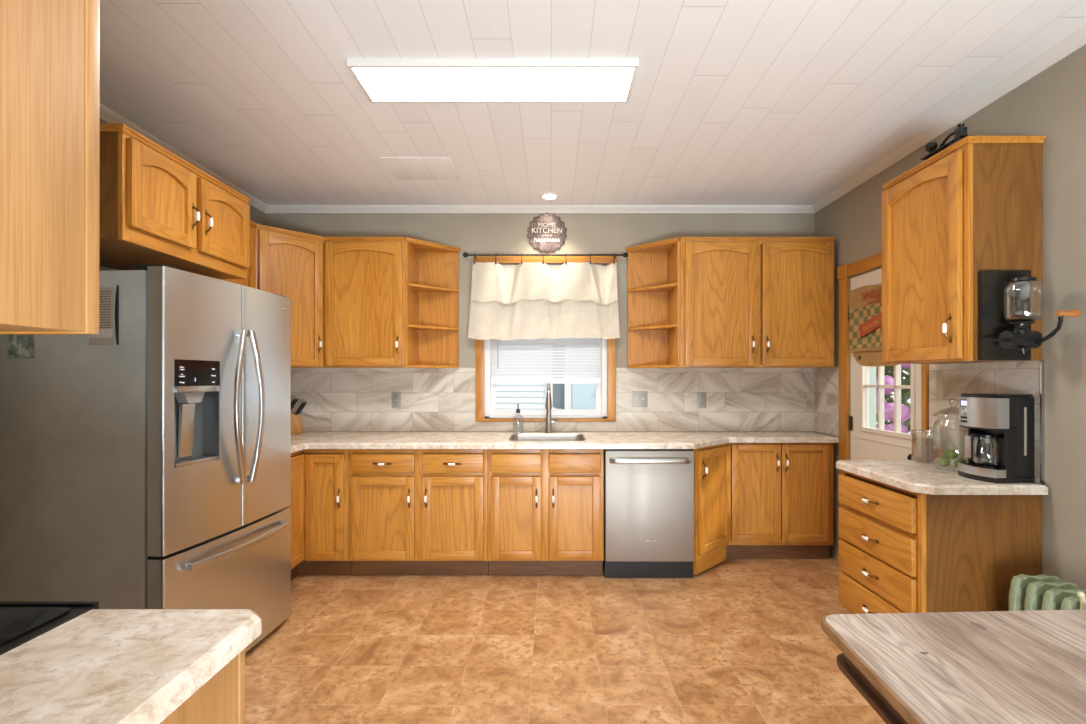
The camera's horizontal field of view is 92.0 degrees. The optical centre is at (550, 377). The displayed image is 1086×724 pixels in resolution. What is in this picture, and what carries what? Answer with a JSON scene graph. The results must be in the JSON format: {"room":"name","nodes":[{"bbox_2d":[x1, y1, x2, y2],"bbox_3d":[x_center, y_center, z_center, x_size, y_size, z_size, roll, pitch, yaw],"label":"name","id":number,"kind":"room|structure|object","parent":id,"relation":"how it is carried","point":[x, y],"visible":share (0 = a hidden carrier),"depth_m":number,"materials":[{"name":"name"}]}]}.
{"room":"kitchen","nodes":[
{"label":"kitchen","id":0,"kind":"room"},
{"bbox_2d":[100,118,264,270],"bbox_3d":[-2.400,-0.013,0.546,0.120,2.775,7.492,0,0,0],"label":"wall","id":1,"kind":"structure","parent":0,"point":[257,216],"depth_m":4.14,"materials":[{"name":"beige paint"}]},
{"bbox_2d":[100,123,249,279],"bbox_3d":[-2.029,-0.818,2.631,0.602,0.475,0.917,0,0,0],"label":"upper cabinet","id":2,"kind":"object","parent":1,"relation":"attached to","point":[157,207],"visible":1,"depth_m":2.45,"materials":[{"name":"brown wood"}]},
{"bbox_2d":[100,103,267,212],"bbox_3d":[-2.317,-1.374,2.361,0.046,0.052,3.861,0,0,0],"label":"trim","id":3,"kind":"structure","parent":1,"relation":"attached to","point":[108,115],"depth_m":3.18,"materials":[{"name":"white paint"}]},
{"bbox_2d":[220,221,256,288],"bbox_3d":[-2.149,-0.568,3.345,0.362,0.975,0.490,0,0,0],"label":"upper cabinet","id":4,"kind":"object","parent":1,"relation":"attached to","point":[251,272],"visible":0.09,"depth_m":3.51,"materials":[{"name":"brown wood"}]},
{"bbox_2d":[255,224,332,367],"bbox_3d":[-2.010,-0.568,3.932,0.640,0.975,0.696,0,0,0],"label":"upper cabinet","id":5,"kind":"object","parent":1,"relation":"attached to","point":[290,264],"visible":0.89,"depth_m":3.79,"materials":[{"name":"brown wood"}]},
{"bbox_2d":[265,213,814,432],"bbox_3d":[-0.089,-0.013,4.367,4.741,2.775,0.150,0,0,0],"label":"wall","id":6,"kind":"structure","parent":0,"point":[477,233],"depth_m":4.29,"materials":[{"name":"beige paint"}]},
{"bbox_2d":[324,237,406,367],"bbox_3d":[-1.401,-0.568,4.079,0.605,0.975,0.406,0,0,0],"label":"upper cabinet","id":7,"kind":"object","parent":6,"relation":"attached to","point":[364,277],"visible":1,"depth_m":3.93,"materials":[{"name":"brown wood"}]},
{"bbox_2d":[392,392,400,407],"bbox_3d":[-1.262,0.179,4.278,0.076,0.128,0.009,0,0,0],"label":"power outlet","id":8,"kind":"object","parent":6,"relation":"attached to","point":[396,396],"visible":1,"depth_m":4.28,"materials":[{"name":"grey plastic"}]},
{"bbox_2d":[405,237,460,367],"bbox_3d":[-0.915,-0.568,4.104,0.362,0.975,0.356,0,0,0],"label":"corner shelf","id":9,"kind":"object","parent":6,"relation":"attached to","point":[431,269],"visible":1,"depth_m":4.27,"materials":[{"name":"brown wood"}]},
{"bbox_2d":[266,205,813,212],"bbox_3d":[-0.089,-1.374,4.269,4.501,0.052,0.046,0,0,0],"label":"trim","id":10,"kind":"structure","parent":6,"relation":"attached to","point":[271,208],"depth_m":4.27,"materials":[{"name":"white paint"}]},
{"bbox_2d":[463,252,627,259],"bbox_3d":[-0.044,-0.971,4.230,1.320,0.066,0.120,0,0,0],"label":"curtain rod","id":11,"kind":"object","parent":6,"relation":"attached to","point":[465,254],"visible":0.99,"depth_m":4.18,"materials":[{"name":"black metal"}]},
{"bbox_2d":[468,253,619,339],"bbox_3d":[-0.056,-0.650,4.190,1.210,0.700,0.090,0,0,0],"label":"window valance","id":12,"kind":"object","parent":11,"relation":"hanging from","point":[524,300],"visible":1,"depth_m":4.18,"materials":[{"name":"beige fabric"}]},
{"bbox_2d":[475,256,617,421],"bbox_3d":[-0.043,-0.324,4.339,1.175,1.358,0.146,0,0,0],"label":"window","id":13,"kind":"structure","parent":6,"relation":"in","point":[485,392],"depth_m":4.27,"materials":[{"name":"brown wood"}]},
{"bbox_2d":[491,265,601,383],"bbox_3d":[-0.043,-0.439,4.301,0.911,0.972,0.050,0,0,0],"label":"window blind","id":14,"kind":"object","parent":13,"relation":"attached to","point":[509,358],"visible":0.41,"depth_m":4.30,"materials":[{"name":"white plastic"}]},
{"bbox_2d":[527,213,566,252],"bbox_3d":[-0.033,-1.187,4.284,0.326,0.330,0.015,0,0,0],"label":"wall sign","id":15,"kind":"object","parent":6,"relation":"attached to","point":[546,232],"visible":1,"depth_m":4.28,"materials":[{"name":"metal"}]},
{"bbox_2d":[291,368,813,431],"bbox_3d":[-0.089,0.177,4.287,4.497,0.521,0.009,0,0,0],"label":"backsplash","id":16,"kind":"structure","parent":6,"relation":"attached to","point":[337,399],"depth_m":4.28,"materials":[{"name":"tile"}]},
{"bbox_2d":[632,391,647,406],"bbox_3d":[0.725,0.172,4.274,0.126,0.128,0.016,0,0,0],"label":"light switch","id":17,"kind":"object","parent":6,"relation":"attached to","point":[639,398],"visible":1,"depth_m":4.28,"materials":[{"name":"grey plastic"}]},
{"bbox_2d":[625,237,679,367],"bbox_3d":[0.788,-0.568,4.104,0.362,0.975,0.356,0,0,0],"label":"corner shelf","id":18,"kind":"object","parent":6,"relation":"attached to","point":[653,269],"visible":0.99,"depth_m":4.27,"materials":[{"name":"brown wood"}]},
{"bbox_2d":[697,392,705,407],"bbox_3d":[1.230,0.179,4.278,0.076,0.128,0.009,0,0,0],"label":"power outlet","id":19,"kind":"object","parent":6,"relation":"attached to","point":[701,396],"visible":1,"depth_m":4.28,"materials":[{"name":"grey plastic"}]},
{"bbox_2d":[678,237,835,367],"bbox_3d":[1.550,-0.568,4.079,1.157,0.975,0.406,0,0,0],"label":"upper cabinet","id":20,"kind":"object","parent":6,"relation":"attached to","point":[746,302],"visible":1,"depth_m":3.93,"materials":[{"name":"brown wood"}]},
{"bbox_2d":[245,556,885,723],"bbox_3d":[-0.089,1.405,0.561,4.741,0.060,7.762,0,0,0],"label":"floor","id":21,"kind":"structure","parent":0,"point":[736,641],"depth_m":2.64,"materials":[{"name":"tile"}]},
{"bbox_2d":[0,601,98,654],"bbox_3d":[-1.316,0.918,0.795,0.756,0.913,0.710,0,0,0],"label":"range","id":22,"kind":"object","parent":21,"relation":"on","point":[21,622],"visible":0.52,"depth_m":1.02,"materials":[{"name":"black glass"}]},
{"bbox_2d":[0,264,290,652],"bbox_3d":[-1.827,0.459,2.557,0.825,1.833,0.880,0,0,5],"label":"refrigerator","id":23,"kind":"object","parent":21,"relation":"on","point":[151,469],"depth_m":2.15,"materials":[{"name":"grey metal"}]},
{"bbox_2d":[8,334,33,358],"bbox_3d":[-2.175,-0.152,2.152,0.119,0.145,0.002,0,0,5],"label":"print","id":24,"kind":"object","parent":23,"relation":"attached to","point":[20,346],"visible":0.64,"depth_m":2.15},
{"bbox_2d":[89,287,113,344],"bbox_3d":[-1.818,-0.250,2.119,0.107,0.234,0.002,0,0,5],"label":"note card","id":25,"kind":"object","parent":23,"relation":"attached to","point":[105,336],"visible":0.58,"depth_m":2.12,"materials":[{"name":"beige paper"}]},
{"bbox_2d":[99,291,110,327],"bbox_3d":[-1.812,-0.277,2.118,0.070,0.151,0.001,0,0,5],"label":"print","id":26,"kind":"object","parent":25,"relation":"on","point":[100,291],"depth_m":2.12},
{"bbox_2d":[160,649,244,723],"bbox_3d":[-0.764,0.941,0.761,0.328,0.868,0.662,0,0,0],"label":"base cabinet","id":27,"kind":"object","parent":21,"relation":"on","point":[221,700],"visible":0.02,"depth_m":0.95,"materials":[{"name":"brown wood"}]},
{"bbox_2d":[0,609,261,723],"bbox_3d":[-0.753,0.485,0.746,0.363,0.040,0.641,0,0,0],"label":"countertop","id":28,"kind":"structure","parent":27,"relation":"on","point":[99,666],"depth_m":0.85,"materials":[{"name":"stone"}]},
{"bbox_2d":[289,449,351,579],"bbox_3d":[-1.858,0.928,3.687,0.932,0.893,1.140,0,0,0],"label":"base cabinet","id":29,"kind":"object","parent":21,"relation":"on","point":[319,477],"visible":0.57,"depth_m":3.57,"materials":[{"name":"brown wood"}]},
{"bbox_2d":[291,432,838,452],"bbox_3d":[-0.101,0.460,3.691,4.472,0.040,1.181,0,0,0],"label":"countertop","id":30,"kind":"structure","parent":29,"relation":"on","point":[306,440],"depth_m":3.81,"materials":[{"name":"stone"}]},
{"bbox_2d":[291,411,304,434],"bbox_3d":[-2.030,0.340,4.121,0.150,0.200,0.100,0,0,-8],"label":"knife block","id":31,"kind":"object","parent":30,"relation":"on","point":[297,426],"visible":0.61,"depth_m":4.08,"materials":[{"name":"brown wood"}]},
{"bbox_2d":[295,402,303,414],"bbox_3d":[-1.964,0.240,4.095,0.068,0.097,0.012,0,0,-8],"label":"kitchen knife","id":32,"kind":"object","parent":31,"relation":"in","point":[301,405],"visible":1,"depth_m":4.09,"materials":[{"name":"black plastic"}]},
{"bbox_2d":[513,404,522,432],"bbox_3d":[-0.263,0.324,4.190,0.086,0.231,0.086,0,0,0],"label":"soap dispenser","id":33,"kind":"object","parent":30,"relation":"on","point":[517,409],"visible":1,"depth_m":4.18,"materials":[{"name":"clear glass"}]},
{"bbox_2d":[509,434,585,440],"bbox_3d":[-0.028,0.558,3.900,0.553,0.234,0.467,0,0,0],"label":"sink","id":34,"kind":"object","parent":30,"relation":"in","point":[515,437],"visible":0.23,"depth_m":4.13,"materials":[{"name":"silver metal"}]},
{"bbox_2d":[545,383,558,432],"bbox_3d":[0.005,0.240,4.122,0.114,0.399,0.225,0,0,0],"label":"faucet","id":35,"kind":"object","parent":30,"relation":"on","point":[548,404],"visible":1,"depth_m":4.17,"materials":[{"name":"silver metal"}]},
{"bbox_2d":[348,449,488,574],"bbox_3d":[-0.913,0.928,3.907,0.953,0.893,0.746,0,0,0],"label":"base cabinet","id":36,"kind":"object","parent":21,"relation":"on","point":[411,511],"visible":0.95,"depth_m":3.59,"materials":[{"name":"brown wood"}]},
{"bbox_2d":[487,449,603,574],"bbox_3d":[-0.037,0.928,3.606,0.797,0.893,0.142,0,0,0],"label":"base cabinet","id":37,"kind":"object","parent":21,"relation":"on","point":[545,507],"visible":0.95,"depth_m":3.59,"materials":[{"name":"brown wood"}]},
{"bbox_2d":[604,449,693,577],"bbox_3d":[0.672,0.929,3.848,0.604,0.885,0.661,0,0,0],"label":"dishwasher","id":38,"kind":"object","parent":21,"relation":"on","point":[649,493],"visible":1,"depth_m":3.57,"materials":[{"name":"silver metal"}]},
{"bbox_2d":[692,443,729,575],"bbox_3d":[1.159,0.928,3.937,0.356,0.893,0.689,0,0,1],"label":"base cabinet","id":39,"kind":"object","parent":21,"relation":"on","point":[711,463],"visible":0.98,"depth_m":3.73,"materials":[{"name":"brown wood"}]},
{"bbox_2d":[726,443,832,558],"bbox_3d":[1.725,0.928,4.071,0.786,0.893,0.402,0,0,0],"label":"base cabinet","id":40,"kind":"object","parent":21,"relation":"on","point":[781,494],"visible":0.93,"depth_m":3.92,"materials":[{"name":"brown wood"}]},
{"bbox_2d":[839,470,1041,613],"bbox_3d":[1.861,0.941,2.618,0.590,0.868,0.635,0,0,0],"label":"base cabinet","id":41,"kind":"object","parent":21,"relation":"on","point":[901,550],"visible":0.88,"depth_m":2.30,"materials":[{"name":"brown wood"}]},
{"bbox_2d":[836,460,1047,494],"bbox_3d":[1.875,0.485,2.626,0.549,0.040,0.719,0,0,0],"label":"countertop","id":42,"kind":"structure","parent":41,"relation":"on","point":[908,475],"depth_m":2.41,"materials":[{"name":"stone"}]},
{"bbox_2d":[911,429,937,462],"bbox_3d":[2.060,0.376,2.895,0.123,0.175,0.121,0,0,0],"label":"glass jar","id":43,"kind":"object","parent":42,"relation":"on","point":[912,430],"visible":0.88,"depth_m":2.90,"materials":[{"name":"clear glass"}]},
{"bbox_2d":[932,399,958,471],"bbox_3d":[2.038,0.284,2.655,0.173,0.359,0.173,0,0,0],"label":"cookie jar","id":44,"kind":"object","parent":42,"relation":"on","point":[949,408],"visible":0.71,"depth_m":2.67,"materials":[{"name":"clear glass"}]},
{"bbox_2d":[937,457,950,466],"bbox_3d":[1.998,0.428,2.667,0.062,0.051,0.051,0,0,0],"label":"fruit","id":45,"kind":"object","parent":44,"relation":"in","point":[943,461],"visible":1,"depth_m":2.65,"materials":[{"name":"green food"}]},
{"bbox_2d":[945,449,958,458],"bbox_3d":[2.026,0.385,2.651,0.062,0.051,0.051,0,0,0],"label":"fruit","id":46,"kind":"object","parent":44,"relation":"in","point":[950,453],"visible":1,"depth_m":2.64,"materials":[{"name":"green food"}]},
{"bbox_2d":[953,459,966,467],"bbox_3d":[2.048,0.428,2.621,0.062,0.051,0.051,0,0,0],"label":"fruit","id":47,"kind":"object","parent":44,"relation":"in","point":[956,461],"visible":0.56,"depth_m":2.61,"materials":[{"name":"green food"}]},
{"bbox_2d":[958,393,1045,484],"bbox_3d":[2.045,0.269,2.387,0.224,0.392,0.258,0,0,-3],"label":"coffee maker","id":48,"kind":"object","parent":42,"relation":"on","point":[1010,417],"visible":0.99,"depth_m":2.32,"materials":[{"name":"black plastic"}]},
{"bbox_2d":[965,433,999,465],"bbox_3d":[1.981,0.327,2.412,0.137,0.145,0.100,0,0,-3],"label":"coffee carafe","id":49,"kind":"object","parent":48,"relation":"on","point":[969,442],"visible":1,"depth_m":2.40,"materials":[{"name":"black glass"}]},
{"bbox_2d":[820,610,1085,723],"bbox_3d":[1.147,0.995,0.855,1.066,0.760,1.110,0,0,0],"label":"dining table","id":50,"kind":"object","parent":21,"relation":"on","point":[983,667],"visible":1,"depth_m":1.14,"materials":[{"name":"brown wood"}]},
{"bbox_2d":[1009,574,1085,610],"bbox_3d":[1.992,1.071,1.866,0.215,0.596,0.616,0,0,0],"label":"radiator","id":51,"kind":"object","parent":21,"relation":"on","point":[1026,592],"visible":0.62,"depth_m":2.06,"materials":[{"name":"green metal"}]},
{"bbox_2d":[100,0,1085,204],"bbox_3d":[-0.089,-1.430,0.561,4.741,0.060,7.762,0,0,0],"label":"ceiling","id":52,"kind":"structure","parent":0,"point":[732,102],"depth_m":2.56,"materials":[{"name":"white wood"}]},
{"bbox_2d":[380,157,459,178],"bbox_3d":[-0.863,-1.398,3.505,0.445,0.004,0.360,0,0,0],"label":"ceiling panel","id":53,"kind":"object","parent":52,"relation":"attached to","point":[400,167],"depth_m":3.48,"materials":[{"name":"white wood"}]},
{"bbox_2d":[347,58,638,102],"bbox_3d":[-0.255,-1.383,2.450,1.280,0.034,0.310,0,0,0],"label":"recessed light","id":54,"kind":"object","parent":52,"relation":"in","point":[382,80],"visible":1,"depth_m":2.42,"materials":[{"name":"white plastic"}]},
{"bbox_2d":[353,68,633,99],"bbox_3d":[-0.255,-1.380,2.450,1.243,0.020,0.273,0,0,0],"label":"diffuser","id":55,"kind":"object","parent":54,"relation":"attached to","point":[376,83],"depth_m":2.44,"materials":[{"name":"white plastic"}]},
{"bbox_2d":[539,192,558,199],"bbox_3d":[-0.013,-1.395,4.030,0.156,0.009,0.156,0,0,0],"label":"recessed light","id":56,"kind":"object","parent":52,"relation":"in","point":[549,195],"visible":1,"depth_m":4.02,"materials":[{"name":"white plastic"}]},
{"bbox_2d":[815,45,1085,589],"bbox_3d":[2.221,-0.013,0.546,0.120,2.775,7.492,0,0,0],"label":"wall","id":57,"kind":"structure","parent":0,"point":[1051,104],"depth_m":2.25,"materials":[{"name":"beige paint"}]},
{"bbox_2d":[814,367,838,436],"bbox_3d":[2.156,0.177,4.092,0.009,0.521,0.380,0,0,0],"label":"backsplash","id":58,"kind":"structure","parent":57,"relation":"attached to","point":[826,379],"depth_m":4.09,"materials":[{"name":"tile"}]},
{"bbox_2d":[837,252,928,538],"bbox_3d":[2.151,0.275,3.426,0.110,2.200,0.972,0,0,0],"label":"door","id":59,"kind":"structure","parent":57,"relation":"in","point":[867,443],"depth_m":3.61,"materials":[{"name":"beige paint"}]},
{"bbox_2d":[847,284,898,366],"bbox_3d":[2.133,-0.352,3.400,0.036,0.552,0.702,0,0,0],"label":"valance","id":60,"kind":"object","parent":59,"relation":"hanging from","point":[865,302],"visible":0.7,"depth_m":3.54,"materials":[{"name":"multicoloured fabric"}]},
{"bbox_2d":[861,287,881,300],"bbox_3d":[2.123,-0.553,3.448,0.001,0.064,0.273,0,0,0],"label":"print","id":61,"kind":"object","parent":60,"relation":"on","point":[870,293],"depth_m":3.48,"materials":[{"name":"brown"}]},
{"bbox_2d":[863,321,880,330],"bbox_3d":[2.122,-0.352,3.466,0.001,0.076,0.197,0,0,0],"label":"print","id":62,"kind":"object","parent":60,"relation":"attached to","point":[867,325],"depth_m":3.47,"materials":[{"name":"red fabric"}]},
{"bbox_2d":[812,24,1085,212],"bbox_3d":[2.138,-1.374,0.545,0.046,0.052,7.491,0,0,0],"label":"trim","id":63,"kind":"structure","parent":57,"relation":"attached to","point":[1075,40],"depth_m":2.66,"materials":[{"name":"white paint"}]},
{"bbox_2d":[882,136,1046,363],"bbox_3d":[1.964,-0.565,2.578,0.388,0.980,0.590,0,0,0],"label":"upper cabinet","id":64,"kind":"object","parent":57,"relation":"attached to","point":[975,205],"visible":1,"depth_m":2.35,"materials":[{"name":"brown wood"}]},
{"bbox_2d":[920,123,974,159],"bbox_3d":[1.900,-1.118,2.520,0.068,0.124,0.260,0,0,0],"label":"plane","id":65,"kind":"object","parent":64,"relation":"on","point":[960,132],"visible":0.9,"depth_m":2.49,"materials":[{"name":"black metal"}]},
{"bbox_2d":[978,270,1081,359],"bbox_3d":[1.962,-0.273,2.166,0.240,0.389,0.264,0,0,0],"label":"coffee grinder","id":66,"kind":"object","parent":64,"relation":"attached to","point":[1005,318],"visible":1,"depth_m":2.27,"materials":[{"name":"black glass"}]},
{"bbox_2d":[929,361,1039,482],"bbox_3d":[2.156,0.193,2.645,0.009,0.540,0.680,0,0,0],"label":"backsplash","id":67,"kind":"structure","parent":57,"relation":"attached to","point":[947,382],"depth_m":2.72,"materials":[{"name":"tile"}]},
{"bbox_2d":[1040,360,1043,483],"bbox_3d":[2.155,0.193,2.300,0.012,0.540,0.008,0,0,0],"label":"trim","id":68,"kind":"structure","parent":57,"relation":"attached to","point":[1041,361],"depth_m":2.30,"materials":[{"name":"silver metal"}]},
{"bbox_3d":[-1.480,-0.012,0.365,1.720,2.775,0.110,0,0,0],"label":"wall","id":69,"kind":"structure","parent":0,"visible":0},
{"bbox_2d":[0,0,99,333],"bbox_3d":[-0.965,-0.559,0.626,0.620,0.992,0.392,0,0,0],"label":"upper cabinet","id":70,"kind":"object","parent":69,"relation":"attached to","point":[50,49],"visible":1,"depth_m":0.69,"materials":[{"name":"brown wood"}]},
{"label":"outside","id":71,"kind":"structure","parent":0,"visible":0},
{"bbox_3d":[1.000,1.700,8.000,26.000,0.050,28.000,0,0,0],"label":"ground","id":72,"kind":"structure","parent":71,"visible":0},
{"bbox_2d":[496,337,595,408],"bbox_3d":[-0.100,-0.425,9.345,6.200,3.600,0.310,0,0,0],"label":"house","id":73,"kind":"structure","parent":72,"relation":"on","point":[528,396],"depth_m":9.28,"materials":[{"name":"white"}]},
{"bbox_2d":[869,366,875,428],"bbox_3d":[2.750,0.225,4.560,0.150,2.900,0.150,0,0,0],"label":"porch post","id":74,"kind":"object","parent":72,"relation":"on","point":[872,370],"visible":0.02,"depth_m":4.51,"materials":[{"name":"grey wood"}]},
{"bbox_2d":[876,364,909,433],"bbox_3d":[3.725,0.405,5.725,2.359,2.562,2.628,0,0,33],"label":"flowering shrub","id":75,"kind":"object","parent":72,"relation":"on","point":[888,376],"visible":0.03,"depth_m":4.80,"materials":[{"name":"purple plant"}]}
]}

